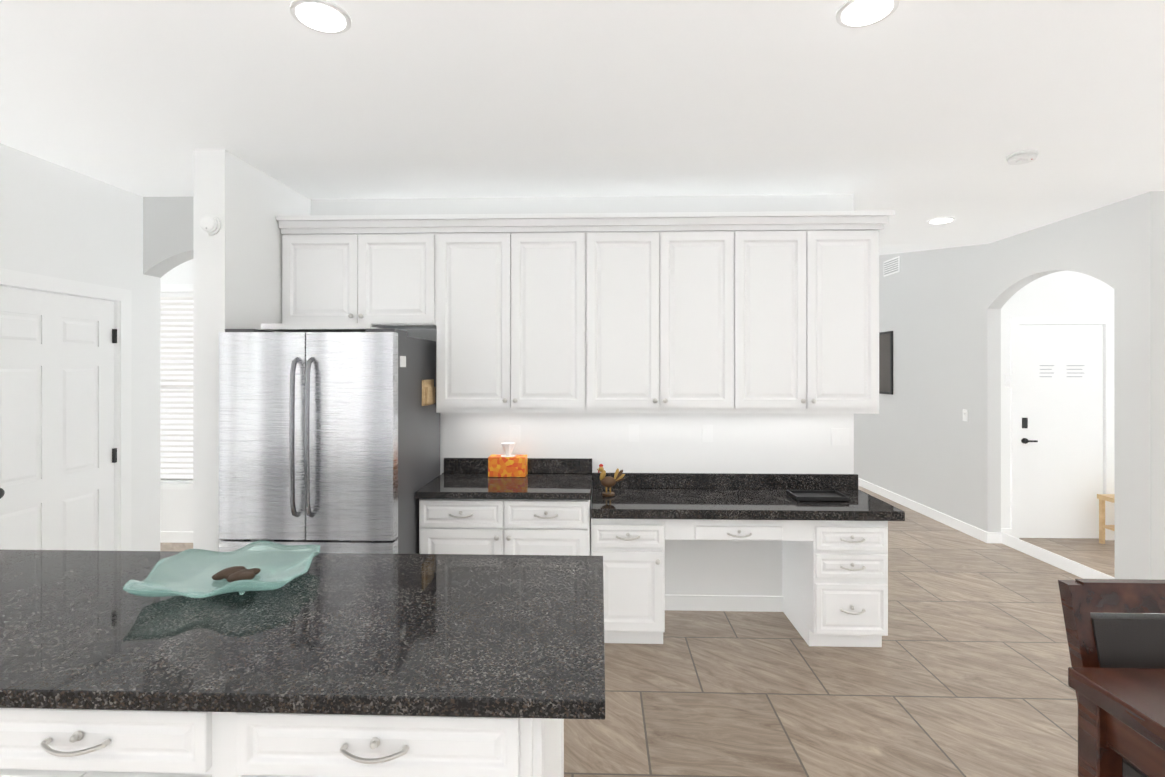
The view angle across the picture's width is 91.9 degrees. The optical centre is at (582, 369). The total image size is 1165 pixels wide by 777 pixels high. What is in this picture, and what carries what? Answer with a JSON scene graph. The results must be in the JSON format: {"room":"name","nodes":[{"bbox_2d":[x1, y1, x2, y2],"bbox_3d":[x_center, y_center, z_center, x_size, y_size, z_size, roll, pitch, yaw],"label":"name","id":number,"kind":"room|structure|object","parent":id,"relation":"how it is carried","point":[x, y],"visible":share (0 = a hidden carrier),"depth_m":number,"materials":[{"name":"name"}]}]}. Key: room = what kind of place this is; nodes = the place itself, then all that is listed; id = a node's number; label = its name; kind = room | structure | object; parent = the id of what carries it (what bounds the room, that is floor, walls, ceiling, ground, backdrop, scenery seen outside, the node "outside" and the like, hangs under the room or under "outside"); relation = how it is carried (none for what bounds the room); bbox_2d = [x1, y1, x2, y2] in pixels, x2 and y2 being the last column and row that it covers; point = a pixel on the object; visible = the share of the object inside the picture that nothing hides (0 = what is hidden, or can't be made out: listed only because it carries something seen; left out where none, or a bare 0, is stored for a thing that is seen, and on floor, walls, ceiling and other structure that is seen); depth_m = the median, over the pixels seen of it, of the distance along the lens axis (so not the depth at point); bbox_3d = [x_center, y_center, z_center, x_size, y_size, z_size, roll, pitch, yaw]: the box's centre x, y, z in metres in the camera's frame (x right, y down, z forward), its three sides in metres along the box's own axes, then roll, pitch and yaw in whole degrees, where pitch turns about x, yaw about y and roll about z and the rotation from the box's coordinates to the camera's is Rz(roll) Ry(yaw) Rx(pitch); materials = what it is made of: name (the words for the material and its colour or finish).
{"room":"kitchen","nodes":[
{"label":"kitchen","id":0,"kind":"room"},
{"bbox_2d":[0,143,142,550],"bbox_3d":[-3.128,0.223,0.408,0.120,2.770,6.780,0,0,2],"label":"wall","id":1,"kind":"structure","parent":0,"point":[57,221],"depth_m":3.33,"materials":[{"name":"white paint"}]},
{"bbox_2d":[0,286,116,550],"bbox_3d":[-2.985,0.586,3.186,0.120,2.031,0.820,0,0,2],"label":"door","id":2,"kind":"structure","parent":1,"relation":"in","point":[58,455],"depth_m":3.21,"materials":[{"name":"white wood"}]},
{"bbox_2d":[0,268,131,550],"bbox_3d":[-3.031,0.547,3.186,0.138,2.125,0.990,0,0,2],"label":"door frame","id":3,"kind":"structure","parent":1,"relation":"attached to","point":[122,299],"depth_m":3.60,"materials":[{"name":"white wood"}]},
{"bbox_2d":[160,259,192,531],"bbox_3d":[-3.419,0.226,5.290,3.450,2.770,0.120,0,0,2],"label":"wall","id":4,"kind":"structure","parent":0,"point":[176,509],"depth_m":5.23,"materials":[{"name":"white paint"}]},
{"bbox_2d":[160,284,192,489],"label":"window","id":5,"kind":"structure","parent":4,"relation":"in","point":[177,288],"depth_m":5.22,"materials":[{"name":"white"}]},
{"bbox_2d":[160,292,192,481],"bbox_3d":[-3.595,0.171,5.265,1.580,1.772,0.040,0,0,2],"label":"window blind slats","id":6,"kind":"object","parent":5,"relation":"attached to","point":[177,296],"depth_m":5.27,"materials":[{"name":"white plastic"}]},
{"bbox_2d":[160,531,192,542],"bbox_3d":[-3.431,1.561,5.222,3.230,0.100,0.014,0,0,2],"label":"baseboard","id":7,"kind":"structure","parent":4,"relation":"attached to","point":[165,536],"depth_m":5.23,"materials":[{"name":"white wood"}]},
{"bbox_2d":[193,149,310,551],"bbox_3d":[-1.956,0.225,3.478,0.170,2.770,1.010,0,0,2],"label":"wall","id":8,"kind":"structure","parent":0,"point":[237,270],"depth_m":2.98,"materials":[{"name":"white paint"}]},
{"bbox_2d":[199,214,220,234],"bbox_3d":[-1.962,-0.760,2.955,0.110,0.110,0.036,0,0,2],"label":"door chime","id":9,"kind":"object","parent":8,"relation":"attached to","point":[209,224],"visible":1,"depth_m":2.95,"materials":[{"name":"white plastic"}]},
{"bbox_2d":[143,194,853,595],"bbox_3d":[-1.643,0.225,3.863,6.890,2.770,0.220,0,0,2],"label":"wall","id":10,"kind":"structure","parent":0,"point":[751,444],"depth_m":3.78,"materials":[{"name":"white paint"}]},
{"bbox_2d":[510,426,519,442],"bbox_3d":[-0.457,0.440,3.801,0.070,0.114,0.008,0,0,2],"label":"electrical outlet","id":11,"kind":"object","parent":10,"relation":"attached to","point":[514,434],"visible":0.89,"depth_m":3.80,"materials":[{"name":"white plastic"}]},
{"bbox_2d":[276,210,894,413],"bbox_3d":[-0.006,-0.333,3.580,3.709,1.202,0.416,0,0,2],"label":"upper cabinet","id":12,"kind":"object","parent":10,"relation":"attached to","point":[720,312],"visible":1,"depth_m":3.42,"materials":[{"name":"white wood"}]},
{"bbox_2d":[629,425,638,441],"bbox_3d":[0.345,0.430,3.776,0.070,0.114,0.008,0,0,2],"label":"electrical outlet","id":13,"kind":"object","parent":10,"relation":"attached to","point":[633,433],"visible":1,"depth_m":3.77,"materials":[{"name":"white plastic"}]},
{"bbox_2d":[702,425,712,441],"bbox_3d":[0.837,0.430,3.760,0.070,0.114,0.008,0,0,2],"label":"electrical outlet","id":14,"kind":"object","parent":10,"relation":"attached to","point":[707,433],"visible":1,"depth_m":3.76,"materials":[{"name":"white plastic"}]},
{"bbox_2d":[665,594,782,611],"bbox_3d":[0.910,1.560,3.754,0.840,0.100,0.014,0,0,2],"label":"baseboard","id":15,"kind":"structure","parent":10,"relation":"attached to","point":[672,602],"depth_m":3.75,"materials":[{"name":"white wood"}]},
{"bbox_2d":[831,428,848,445],"bbox_3d":[1.709,0.450,3.733,0.115,0.114,0.008,0,0,2],"label":"electrical outlet","id":16,"kind":"object","parent":10,"relation":"attached to","point":[839,436],"visible":1,"depth_m":3.73,"materials":[{"name":"white plastic"}]},
{"bbox_2d":[0,0,1164,254],"bbox_3d":[0.487,-1.480,3.057,11.400,0.640,12.300,0,0,2],"label":"ceiling","id":17,"kind":"structure","parent":0,"point":[916,114],"depth_m":2.43,"materials":[{"name":"white paint"}]},
{"bbox_2d":[290,0,350,33],"bbox_3d":[-0.858,-1.156,1.848,0.184,0.011,0.184,0,0,2],"label":"recessed light","id":18,"kind":"object","parent":17,"relation":"in","point":[325,16],"visible":1,"depth_m":1.84,"materials":[{"name":"white"}]},
{"bbox_2d":[836,0,899,27],"bbox_3d":[0.916,-1.156,1.814,0.184,0.011,0.184,0,0,2],"label":"recessed light","id":19,"kind":"object","parent":17,"relation":"in","point":[857,13],"visible":1,"depth_m":1.82,"materials":[{"name":"white"}]},
{"bbox_2d":[927,217,954,223],"bbox_3d":[2.790,-1.154,4.380,0.184,0.011,0.184,0,0,2],"label":"recessed light","id":20,"kind":"object","parent":17,"relation":"in","point":[940,220],"visible":0.98,"depth_m":4.35,"materials":[{"name":"white"}]},
{"bbox_2d":[1006,150,1037,164],"bbox_3d":[2.378,-1.139,3.047,0.140,0.040,0.140,0,0,2],"label":"smoke detector","id":21,"kind":"object","parent":17,"relation":"attached to","point":[1022,157],"visible":1,"depth_m":3.02,"materials":[{"name":"white plastic"}]},
{"bbox_2d":[160,485,1142,776],"bbox_3d":[0.487,1.660,3.054,11.400,0.100,12.300,0,0,2],"label":"floor","id":22,"kind":"structure","parent":0,"point":[962,671],"depth_m":2.85,"materials":[{"name":"tile"}]},
{"bbox_2d":[0,702,563,776],"bbox_3d":[-1.219,1.169,1.634,2.280,0.880,0.848,0,0,2],"label":"kitchen island","id":23,"kind":"object","parent":22,"relation":"on","point":[38,739],"depth_m":1.23,"materials":[{"name":"white wood"}]},
{"bbox_2d":[0,550,604,721],"bbox_3d":[-1.173,0.709,1.663,2.470,0.040,0.912,0,0,2],"label":"island countertop","id":24,"kind":"structure","parent":23,"relation":"on","point":[524,634],"depth_m":1.46,"materials":[{"name":"black stone"}]},
{"bbox_2d":[123,540,319,597],"bbox_3d":[-1.113,0.646,1.795,0.493,0.082,0.440,0,0,2],"label":"glass bowl","id":25,"kind":"object","parent":24,"relation":"on","point":[262,565],"visible":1,"depth_m":1.81,"materials":[{"name":"teal glass"}]},
{"bbox_2d":[219,329,439,553],"bbox_3d":[-1.399,0.700,3.294,0.939,1.820,0.941,0,0,2],"label":"fridge","id":26,"kind":"object","parent":22,"relation":"on","point":[329,442],"visible":0.73,"depth_m":2.90,"materials":[{"name":"grey metal"}]},
{"bbox_2d":[261,323,382,331],"bbox_3d":[-1.428,-0.230,3.226,0.600,0.031,0.400,0,0,2],"label":"tray","id":27,"kind":"object","parent":26,"relation":"on","point":[328,327],"visible":0.79,"depth_m":3.03,"materials":[{"name":"white plastic"}]},
{"bbox_2d":[415,474,586,555],"bbox_3d":[-0.444,1.175,3.514,0.990,0.870,0.579,0,0,2],"label":"base cabinet","id":28,"kind":"object","parent":22,"relation":"on","point":[477,514],"depth_m":3.23,"materials":[{"name":"white wood"}]},
{"bbox_2d":[488,442,527,476],"bbox_3d":[-0.488,0.591,3.696,0.240,0.212,0.120,0,0,2],"label":"tissue box","id":29,"kind":"object","parent":28,"relation":"on","point":[507,464],"visible":1,"depth_m":3.64,"materials":[{"name":"orange cardboard"}]},
{"bbox_2d":[587,470,666,643],"bbox_3d":[0.261,1.153,3.486,0.415,0.915,0.589,0,0,2],"label":"base cabinet","id":30,"kind":"object","parent":22,"relation":"on","point":[628,528],"depth_m":3.22,"materials":[{"name":"white wood"}]},
{"bbox_2d":[597,464,624,496],"bbox_3d":[0.178,0.695,3.535,0.177,0.197,0.080,0,0,2],"label":"rooster figurine","id":31,"kind":"object","parent":30,"relation":"on","point":[608,481],"visible":1,"depth_m":3.52,"materials":[{"name":"brown"}]},
{"bbox_2d":[655,473,822,645],"bbox_3d":[0.899,1.152,3.466,0.862,0.915,0.589,0,0,2],"label":"built-in desk","id":32,"kind":"object","parent":22,"relation":"on","point":[700,506],"depth_m":3.28,"materials":[{"name":"white wood"}]},
{"bbox_2d":[795,474,904,646],"bbox_3d":[1.570,1.152,3.445,0.480,0.915,0.589,0,0,2],"label":"base cabinet","id":33,"kind":"object","parent":22,"relation":"on","point":[834,573],"depth_m":3.18,"materials":[{"name":"white wood"}]},
{"bbox_2d":[786,490,848,500],"bbox_3d":[1.446,0.780,3.475,0.310,0.026,0.200,0,0,2],"label":"desk tray","id":34,"kind":"object","parent":33,"relation":"on","point":[816,495],"visible":1,"depth_m":3.49,"materials":[{"name":"black plastic"}]},
{"bbox_2d":[1097,494,1114,543],"bbox_3d":[4.934,1.386,5.085,0.320,0.450,0.280,0,0,2],"label":"stool","id":35,"kind":"object","parent":22,"relation":"on","point":[1102,498],"visible":0.27,"depth_m":5.19,"materials":[{"name":"beige wood"}]},
{"bbox_2d":[1058,579,1164,776],"bbox_3d":[1.449,1.076,1.206,0.440,1.065,0.505,0,0,2],"label":"chair","id":36,"kind":"object","parent":22,"relation":"on","point":[1106,626],"visible":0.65,"depth_m":1.41,"materials":[{"name":"brown wood"}]},
{"bbox_2d":[1068,667,1164,776],"bbox_3d":[1.857,1.148,0.645,1.510,0.920,1.270,0,0,2],"label":"dining table","id":37,"kind":"object","parent":22,"relation":"on","point":[1121,713],"visible":1,"depth_m":1.23,"materials":[{"name":"brown wood"}]},
{"bbox_2d":[854,191,1164,579],"bbox_3d":[3.851,-0.113,6.296,0.120,3.450,5.250,0,0,2],"label":"wall","id":38,"kind":"structure","parent":0,"point":[917,439],"depth_m":5.13,"materials":[{"name":"grey paint"}]},
{"bbox_2d":[879,331,892,394],"bbox_3d":[3.807,-0.077,7.203,0.024,0.780,0.600,0,0,2],"label":"framed picture","id":39,"kind":"object","parent":38,"relation":"attached to","point":[885,362],"visible":0.54,"depth_m":7.04,"materials":[{"name":"grey"}]},
{"bbox_2d":[884,256,899,276],"bbox_3d":[3.806,-1.263,6.939,0.010,0.190,0.370,0,0,2],"label":"air vent","id":40,"kind":"object","parent":38,"relation":"in","point":[892,266],"visible":1,"depth_m":6.91,"materials":[{"name":"white plastic"}]},
{"bbox_2d":[858,478,995,542],"bbox_3d":[3.817,1.562,7.004,0.034,0.100,3.594,0,0,2],"label":"baseboard","id":41,"kind":"structure","parent":38,"relation":"attached to","point":[987,537],"depth_m":6.04,"materials":[{"name":"white wood"}]},
{"bbox_2d":[963,409,967,420],"bbox_3d":[3.759,0.454,5.538,0.016,0.115,0.070,0,0,2],"label":"light switch","id":42,"kind":"object","parent":38,"relation":"attached to","point":[965,414],"visible":1,"depth_m":5.53,"materials":[{"name":"white plastic"}]},
{"bbox_2d":[996,530,1114,578],"bbox_3d":[3.866,1.561,4.639,0.014,0.100,1.420,0,0,2],"label":"baseboard","id":43,"kind":"structure","parent":38,"relation":"attached to","point":[1004,536],"depth_m":4.64,"materials":[{"name":"white wood"}]},
{"bbox_2d":[1001,270,1114,527],"bbox_3d":[4.513,0.226,5.389,1.260,2.770,0.120,0,0,2],"label":"wall","id":44,"kind":"structure","parent":0,"point":[1067,293],"depth_m":5.31,"materials":[{"name":"white paint"}]},
{"bbox_2d":[1019,325,1102,538],"bbox_3d":[4.531,0.592,5.340,0.790,2.022,0.082,0,0,2],"label":"door","id":45,"kind":"structure","parent":44,"relation":"in","point":[1060,427],"depth_m":5.34,"materials":[{"name":"white wood"}]},
{"bbox_2d":[1010,317,1113,539],"bbox_3d":[4.531,0.559,5.321,0.940,2.105,0.016,0,0,2],"label":"door frame","id":46,"kind":"structure","parent":44,"relation":"attached to","point":[1015,322],"depth_m":5.31,"materials":[{"name":"white wood"}]}
]}

